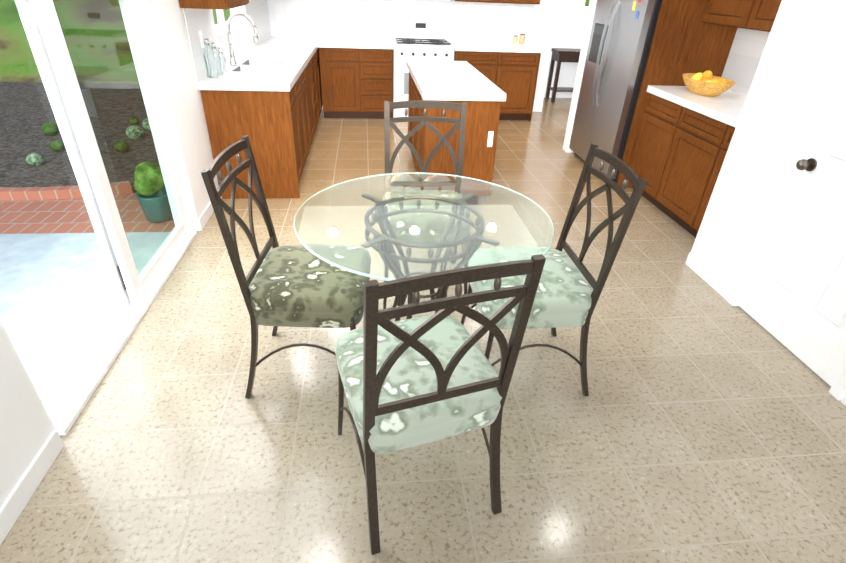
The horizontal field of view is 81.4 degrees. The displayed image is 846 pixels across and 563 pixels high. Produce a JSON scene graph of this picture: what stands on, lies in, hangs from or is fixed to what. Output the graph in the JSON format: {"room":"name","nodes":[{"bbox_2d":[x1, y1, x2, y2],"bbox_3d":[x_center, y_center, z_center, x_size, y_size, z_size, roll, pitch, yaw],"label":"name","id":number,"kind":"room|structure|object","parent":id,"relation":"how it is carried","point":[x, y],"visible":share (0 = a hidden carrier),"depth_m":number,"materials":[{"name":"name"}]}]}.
{"room":"dining room and kitchen","nodes":[
{"label":"dining room and kitchen","id":0,"kind":"room"},
{"bbox_2d":[0,0,270,507],"bbox_3d":[-1.605,-1.272,2.444,0.150,2.740,9.190,-1,32,-6],"label":"wall","id":1,"kind":"structure","parent":0,"point":[25,427],"depth_m":3.06,"materials":[{"name":"paint"}]},
{"bbox_2d":[0,430,63,544],"bbox_3d":[-1.268,1.404,0.641,0.012,0.090,3.030,-1,32,-6],"label":"baseboard","id":2,"kind":"structure","parent":1,"relation":"attached to","point":[28,484],"depth_m":1.74,"materials":[{"name":"white wood"}]},
{"bbox_2d":[0,0,196,435],"bbox_3d":[-1.556,-0.923,2.110,0.152,2.498,1.946,-1,32,-6],"label":"door frame","id":3,"kind":"structure","parent":1,"relation":"attached to","point":[66,391],"depth_m":2.44,"materials":[{"name":"plastic"}]},
{"bbox_2d":[198,30,203,47],"bbox_3d":[-1.664,-1.822,3.698,0.006,0.116,0.070,-1,32,-6],"label":"electrical outlet plate","id":4,"kind":"object","parent":1,"relation":"attached to","point":[200,32],"depth_m":3.69,"materials":[{"name":"plastic"}]},
{"bbox_2d":[198,197,221,229],"bbox_3d":[-1.653,-0.569,3.829,0.012,0.090,0.603,-1,32,-6],"label":"baseboard","id":5,"kind":"structure","parent":1,"relation":"attached to","point":[206,214],"depth_m":3.69,"materials":[{"name":"white wood"}]},
{"bbox_2d":[179,0,242,9],"bbox_3d":[-1.480,-2.339,3.262,0.320,0.910,0.427,-1,32,-6],"label":"upper cabinet","id":6,"kind":"object","parent":1,"relation":"attached to","point":[212,4],"depth_m":3.31,"materials":[{"name":"brown wood"}]},
{"bbox_2d":[214,7,248,35],"bbox_3d":[-1.814,-2.814,4.348,0.150,1.036,1.266,-1,32,-6],"label":"window","id":7,"kind":"structure","parent":1,"relation":"in","point":[220,26],"depth_m":4.56,"materials":[{"name":"plastic"}]},
{"bbox_2d":[0,98,845,562],"bbox_3d":[1.150,-0.407,3.933,5.900,0.100,10.240,-1,32,-6],"label":"floor","id":8,"kind":"structure","parent":0,"point":[702,422],"depth_m":2.04,"materials":[{"name":"tile"}]},
{"bbox_2d":[198,80,306,198],"bbox_3d":[-1.377,-1.201,4.121,0.646,0.880,0.487,-1,32,-6],"label":"base cabinet","id":9,"kind":"object","parent":8,"relation":"on","point":[265,96],"depth_m":3.88,"materials":[{"name":"brown wood"}]},
{"bbox_2d":[197,40,318,91],"bbox_3d":[-1.469,-2.161,4.811,0.660,0.052,2.738,-1,32,-6],"label":"countertop","id":10,"kind":"structure","parent":9,"relation":"on","point":[301,53],"depth_m":3.95,"materials":[{"name":"white stone"}]},
{"bbox_2d":[203,38,218,77],"bbox_3d":[-1.614,-1.686,3.717,0.077,0.270,0.077,-10,34,-19],"label":"soap bottle","id":11,"kind":"object","parent":10,"relation":"on","point":[215,63],"depth_m":3.71,"materials":[{"name":"clear glass"}]},
{"bbox_2d":[214,42,223,74],"bbox_3d":[-1.619,-1.738,3.839,0.068,0.230,0.068,-10,34,-19],"label":"soap bottle","id":12,"kind":"object","parent":10,"relation":"on","point":[218,56],"depth_m":3.85,"materials":[{"name":"clear glass"}]},
{"bbox_2d":[220,48,226,72],"bbox_3d":[-1.623,-1.785,3.963,0.058,0.180,0.058,-10,34,-19],"label":"soap bottle","id":13,"kind":"object","parent":10,"relation":"on","point":[223,59],"depth_m":3.96,"materials":[{"name":"clear glass"}]},
{"bbox_2d":[226,13,258,64],"bbox_3d":[-1.558,-2.077,4.226,0.276,0.407,0.109,-1,32,-6],"label":"kitchen faucet","id":14,"kind":"object","parent":10,"relation":"on","point":[231,49],"visible":1,"depth_m":4.21,"materials":[{"name":"silver metal"}]},
{"bbox_2d":[227,56,294,71],"bbox_3d":[-1.413,-1.843,4.413,0.455,0.186,0.800,-1,32,-6],"label":"sink","id":15,"kind":"object","parent":10,"relation":"in","point":[249,63],"depth_m":4.52,"materials":[{"name":"white ceramic"}]},
{"bbox_2d":[231,60,318,142],"bbox_3d":[-1.507,-1.862,5.190,0.646,0.880,0.667,-1,32,-6],"label":"base cabinet","id":16,"kind":"object","parent":8,"relation":"on","point":[307,81],"depth_m":5.26,"materials":[{"name":"brown wood"}]},
{"bbox_2d":[201,135,369,398],"bbox_3d":[-0.504,-0.038,2.132,0.544,1.047,0.490,2,32,-1],"label":"dining chair","id":17,"kind":"object","parent":8,"relation":"on","point":[294,286],"visible":0.77,"depth_m":1.98,"materials":[{"name":"metal"}]},
{"bbox_2d":[299,96,310,155],"bbox_3d":[-1.442,-1.389,4.691,0.646,0.600,0.820,-1,32,-6],"label":"base cabinet","id":18,"kind":"object","parent":8,"relation":"on","point":[303,104],"depth_m":4.80,"materials":[{"name":"brown wood"}]},
{"bbox_2d":[299,42,320,83],"bbox_3d":[-1.659,-2.641,6.448,0.646,0.880,0.727,-1,32,-6],"label":"base cabinet","id":19,"kind":"object","parent":8,"relation":"on","point":[299,42],"depth_m":6.41,"materials":[{"name":"brown wood"}]},
{"bbox_2d":[311,56,319,117],"bbox_3d":[-1.564,-2.155,5.662,0.646,0.880,0.584,-1,32,-6],"label":"base cabinet","id":20,"kind":"object","parent":8,"relation":"on","point":[313,61],"depth_m":5.87,"materials":[{"name":"brown wood"}]},
{"bbox_2d":[315,52,322,115],"bbox_3d":[-1.607,-2.377,6.022,0.646,0.880,0.401,-1,32,-6],"label":"base cabinet","id":21,"kind":"object","parent":8,"relation":"on","point":[316,53],"depth_m":6.25,"materials":[{"name":"brown wood"}]},
{"bbox_2d":[318,44,363,117],"bbox_3d":[-1.082,-2.679,6.548,0.497,0.880,0.637,-1,32,-6],"label":"base cabinet","id":22,"kind":"object","parent":8,"relation":"on","point":[355,46],"depth_m":6.26,"materials":[{"name":"brown wood"}]},
{"bbox_2d":[264,36,391,47],"bbox_3d":[-1.185,-3.060,6.293,1.580,0.052,0.648,-1,32,-6],"label":"countertop","id":23,"kind":"structure","parent":22,"relation":"on","point":[356,40],"depth_m":6.22,"materials":[{"name":"white stone"}]},
{"bbox_2d":[360,44,393,118],"bbox_3d":[-0.659,-2.689,6.593,0.488,0.880,0.637,-1,32,-6],"label":"base cabinet","id":24,"kind":"object","parent":8,"relation":"on","point":[376,64],"depth_m":6.30,"materials":[{"name":"brown wood"}]},
{"bbox_2d":[391,16,454,117],"bbox_3d":[-0.021,-2.818,6.547,0.767,1.192,0.688,-1,32,-6],"label":"range oven","id":25,"kind":"object","parent":8,"relation":"on","point":[417,38],"visible":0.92,"depth_m":6.39,"materials":[{"name":"white metal"}]},
{"bbox_2d":[294,173,554,320],"bbox_3d":[-0.006,0.035,2.317,1.100,0.754,1.100,-1,32,-6],"label":"dining table","id":26,"kind":"object","parent":8,"relation":"on","point":[390,227],"visible":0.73,"depth_m":2.04,"materials":[{"name":"clear glass"}]},
{"bbox_2d":[383,101,467,308],"bbox_3d":[0.012,-0.425,2.795,0.502,1.047,0.560,-1,32,-6],"label":"dining chair","id":27,"kind":"object","parent":8,"relation":"on","point":[389,122],"visible":0.29,"depth_m":2.79,"materials":[{"name":"metal"}]},
{"bbox_2d":[335,254,545,554],"bbox_3d":[-0.017,0.286,1.635,0.490,1.047,0.544,-9,33,-18],"label":"dining chair","id":28,"kind":"object","parent":8,"relation":"on","point":[408,383],"visible":1,"depth_m":1.46,"materials":[{"name":"metal"}]},
{"bbox_2d":[408,68,501,182],"bbox_3d":[0.208,-1.403,4.572,0.568,0.863,1.628,-1,32,-6],"label":"kitchen island","id":29,"kind":"object","parent":8,"relation":"on","point":[482,116],"depth_m":3.84,"materials":[{"name":"brown wood"}]},
{"bbox_2d":[406,60,505,99],"bbox_3d":[0.224,-1.798,4.332,0.620,0.052,1.680,-1,32,-6],"label":"island countertop","id":30,"kind":"structure","parent":29,"relation":"on","point":[434,80],"depth_m":4.00,"materials":[{"name":"white stone"}]},
{"bbox_2d":[454,48,503,87],"bbox_3d":[0.669,-2.721,6.733,0.630,0.880,0.637,-1,32,-6],"label":"base cabinet","id":31,"kind":"object","parent":8,"relation":"on","point":[489,62],"depth_m":6.30,"materials":[{"name":"brown wood"}]},
{"bbox_2d":[499,48,542,121],"bbox_3d":[1.160,-2.733,6.786,0.627,0.880,0.637,-1,32,-6],"label":"base cabinet","id":32,"kind":"object","parent":8,"relation":"on","point":[521,69],"depth_m":6.51,"materials":[{"name":"brown wood"}]},
{"bbox_2d":[448,40,543,51],"bbox_3d":[0.942,-3.111,6.519,1.148,0.052,0.648,-1,32,-6],"label":"countertop","id":33,"kind":"structure","parent":32,"relation":"on","point":[457,43],"depth_m":6.41,"materials":[{"name":"white stone"}]},
{"bbox_2d":[512,35,519,43],"bbox_3d":[1.246,-3.268,6.644,0.068,0.102,0.068,-10,34,-19],"label":"candle jar","id":34,"kind":"object","parent":33,"relation":"on","point":[515,38],"depth_m":6.62,"materials":[{"name":"beige glass"}]},
{"bbox_2d":[519,34,524,43],"bbox_3d":[1.343,-3.289,6.665,0.077,0.122,0.077,-10,34,-19],"label":"candle jar","id":35,"kind":"object","parent":33,"relation":"on","point":[521,39],"depth_m":6.64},
{"bbox_2d":[461,143,646,395],"bbox_3d":[0.492,-0.030,2.184,0.544,1.047,0.490,-1,32,-6],"label":"dining chair","id":36,"kind":"object","parent":8,"relation":"on","point":[566,295],"visible":0.67,"depth_m":2.04,"materials":[{"name":"metal"}]},
{"bbox_2d":[545,48,580,101],"bbox_3d":[2.644,-3.324,7.960,1.200,0.760,0.400,-1,32,-6],"label":"console table","id":37,"kind":"object","parent":8,"relation":"on","point":[559,55],"visible":0.4,"depth_m":7.78,"materials":[{"name":"brown wood"}]},
{"bbox_2d":[569,0,661,181],"bbox_3d":[2.058,-1.955,4.693,0.818,1.805,0.990,-1,32,-6],"label":"refrigerator","id":38,"kind":"object","parent":8,"relation":"on","point":[621,37],"visible":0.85,"depth_m":4.50,"materials":[{"name":"metal"}]},
{"bbox_2d":[629,88,676,199],"bbox_3d":[2.260,-1.109,4.212,0.637,0.880,0.617,-1,32,-6],"label":"base cabinet","id":39,"kind":"object","parent":8,"relation":"on","point":[654,124],"depth_m":4.19,"materials":[{"name":"brown wood"}]},
{"bbox_2d":[648,100,720,225],"bbox_3d":[2.312,-0.838,3.775,0.637,0.880,0.685,-1,32,-6],"label":"base cabinet","id":40,"kind":"object","parent":8,"relation":"on","point":[683,140],"depth_m":3.79,"materials":[{"name":"brown wood"}]},
{"bbox_2d":[649,85,746,123],"bbox_3d":[2.312,-1.279,3.624,0.648,0.052,1.445,-1,32,-6],"label":"countertop","id":41,"kind":"structure","parent":40,"relation":"on","point":[728,105],"depth_m":3.72,"materials":[{"name":"white stone"}]},
{"bbox_2d":[682,70,734,95],"bbox_3d":[2.243,-1.574,3.887,0.324,0.169,0.486,-1,32,-6],"label":"fruit bowl","id":42,"kind":"object","parent":41,"relation":"on","point":[707,83],"visible":1,"depth_m":3.81,"materials":[{"name":"orange wicker"}]},
{"bbox_2d":[681,120,736,237],"bbox_3d":[2.355,-0.622,3.425,0.637,0.880,0.412,-1,32,-6],"label":"base cabinet","id":43,"kind":"object","parent":8,"relation":"on","point":[722,138],"depth_m":3.48,"materials":[{"name":"brown wood"}]},
{"bbox_2d":[268,0,583,108],"bbox_3d":[0.863,-3.718,6.590,5.750,2.740,0.120,-1,32,-6],"label":"wall","id":44,"kind":"structure","parent":0,"point":[570,14],"depth_m":7.66,"materials":[{"name":"paint"}]},
{"bbox_2d":[451,0,502,2],"bbox_3d":[0.703,-4.003,6.117,0.630,0.910,0.345,-1,32,-6],"label":"upper cabinet","id":45,"kind":"object","parent":44,"relation":"attached to","point":[486,1],"depth_m":6.21,"materials":[{"name":"brown wood"}]},
{"bbox_2d":[503,0,539,3],"bbox_3d":[1.191,-4.015,6.169,0.620,0.910,0.345,-1,32,-6],"label":"upper cabinet","id":46,"kind":"object","parent":44,"relation":"attached to","point":[504,1],"depth_m":6.26,"materials":[{"name":"brown wood"}]},
{"bbox_2d":[532,105,537,111],"bbox_3d":[1.609,-2.574,7.311,0.330,0.090,0.012,-1,32,-6],"label":"baseboard","id":47,"kind":"structure","parent":44,"relation":"attached to","point":[535,107],"depth_m":7.31,"materials":[{"name":"white wood"}]},
{"bbox_2d":[537,0,558,111],"bbox_3d":[2.224,-3.708,6.752,0.970,2.650,0.136,-1,32,-6],"label":"door frame","id":48,"kind":"structure","parent":44,"relation":"attached to","point":[548,50],"depth_m":6.93,"materials":[{"name":"white wood"}]},
{"bbox_2d":[544,92,572,97],"bbox_3d":[2.486,-3.147,8.303,1.950,0.090,0.012,-1,32,-6],"label":"baseboard","id":49,"kind":"structure","parent":44,"relation":"attached to","point":[558,94],"depth_m":8.28,"materials":[{"name":"white wood"}]},
{"bbox_2d":[582,0,588,9],"bbox_3d":[2.646,-4.806,7.314,0.556,1.358,0.162,-1,32,-6],"label":"window","id":50,"kind":"structure","parent":44,"relation":"in","point":[584,7],"depth_m":7.66,"materials":[{"name":"plastic"}]},
{"bbox_2d":[563,0,596,151],"bbox_3d":[2.060,-2.682,4.982,0.780,2.740,0.120,-1,32,-6],"label":"wall","id":51,"kind":"structure","parent":0,"point":[585,32],"depth_m":5.26,"materials":[{"name":"paint"}]},
{"bbox_2d":[691,0,845,305],"bbox_3d":[2.190,-0.123,0.824,0.160,2.740,4.470,-1,32,-6],"label":"wall","id":52,"kind":"structure","parent":0,"point":[800,44],"depth_m":2.70,"materials":[{"name":"paint"}]},
{"bbox_2d":[685,252,730,298],"bbox_3d":[1.853,-0.044,3.206,0.012,0.090,0.455,-1,32,-6],"label":"baseboard","id":53,"kind":"structure","parent":52,"relation":"attached to","point":[710,277],"depth_m":3.19,"materials":[{"name":"white wood"}]},
{"bbox_2d":[698,0,741,27],"bbox_3d":[2.454,-2.317,3.487,0.344,0.910,0.617,-1,32,-6],"label":"upper cabinet","id":54,"kind":"object","parent":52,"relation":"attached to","point":[715,13],"depth_m":3.76,"materials":[{"name":"brown wood"}]},
{"bbox_2d":[734,0,781,31],"bbox_3d":[2.507,-2.047,3.050,0.344,0.910,0.684,-1,32,-6],"label":"upper cabinet","id":55,"kind":"object","parent":52,"relation":"attached to","point":[760,15],"depth_m":3.38,"materials":[{"name":"brown wood"}]},
{"bbox_2d":[726,21,845,400],"bbox_3d":[2.033,-0.557,2.132,0.176,2.100,0.850,-1,32,-6],"label":"door frame","id":56,"kind":"structure","parent":52,"relation":"attached to","point":[837,390],"depth_m":2.50,"materials":[{"name":"white wood"}]},
{"bbox_2d":[737,62,845,386],"bbox_3d":[1.954,-0.533,2.138,0.107,2.023,0.720,-1,32,-6],"label":"pantry door","id":57,"kind":"structure","parent":52,"relation":"in","point":[793,298],"depth_m":2.45,"materials":[{"name":"wood"}]},
{"bbox_2d":[840,394,845,405],"bbox_3d":[2.120,1.320,1.003,0.012,0.090,3.035,-1,32,-6],"label":"baseboard","id":58,"kind":"structure","parent":52,"relation":"attached to","point":[843,401],"depth_m":2.29,"materials":[{"name":"white wood"}]},
{"label":"outside","id":59,"kind":"structure","parent":0,"visible":0},
{"bbox_2d":[0,0,230,391],"bbox_3d":[-12.551,-10.896,15.290,70.000,5.460,80.000,-1,32,-6],"label":"ground","id":60,"kind":"structure","parent":59,"point":[14,118],"depth_m":3.99,"materials":[{"name":"concrete"}]},
{"bbox_2d":[0,181,132,199],"bbox_3d":[-3.716,-0.882,4.317,2.343,0.090,0.751,-1,32,-6],"label":"bricks","id":61,"kind":"object","parent":60,"relation":"on","point":[23,193],"depth_m":4.08},
{"bbox_2d":[134,162,171,221],"bbox_3d":[-2.037,-0.679,3.730,0.264,0.433,0.272,-1,32,-6],"label":"pot plant","id":62,"kind":"object","parent":60,"relation":"on","point":[142,167],"depth_m":3.65,"materials":[{"name":"green plant"}]},
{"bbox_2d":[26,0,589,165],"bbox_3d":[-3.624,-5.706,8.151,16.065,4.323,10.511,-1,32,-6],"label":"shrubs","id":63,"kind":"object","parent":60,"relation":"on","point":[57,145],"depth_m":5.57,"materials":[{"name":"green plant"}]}
]}

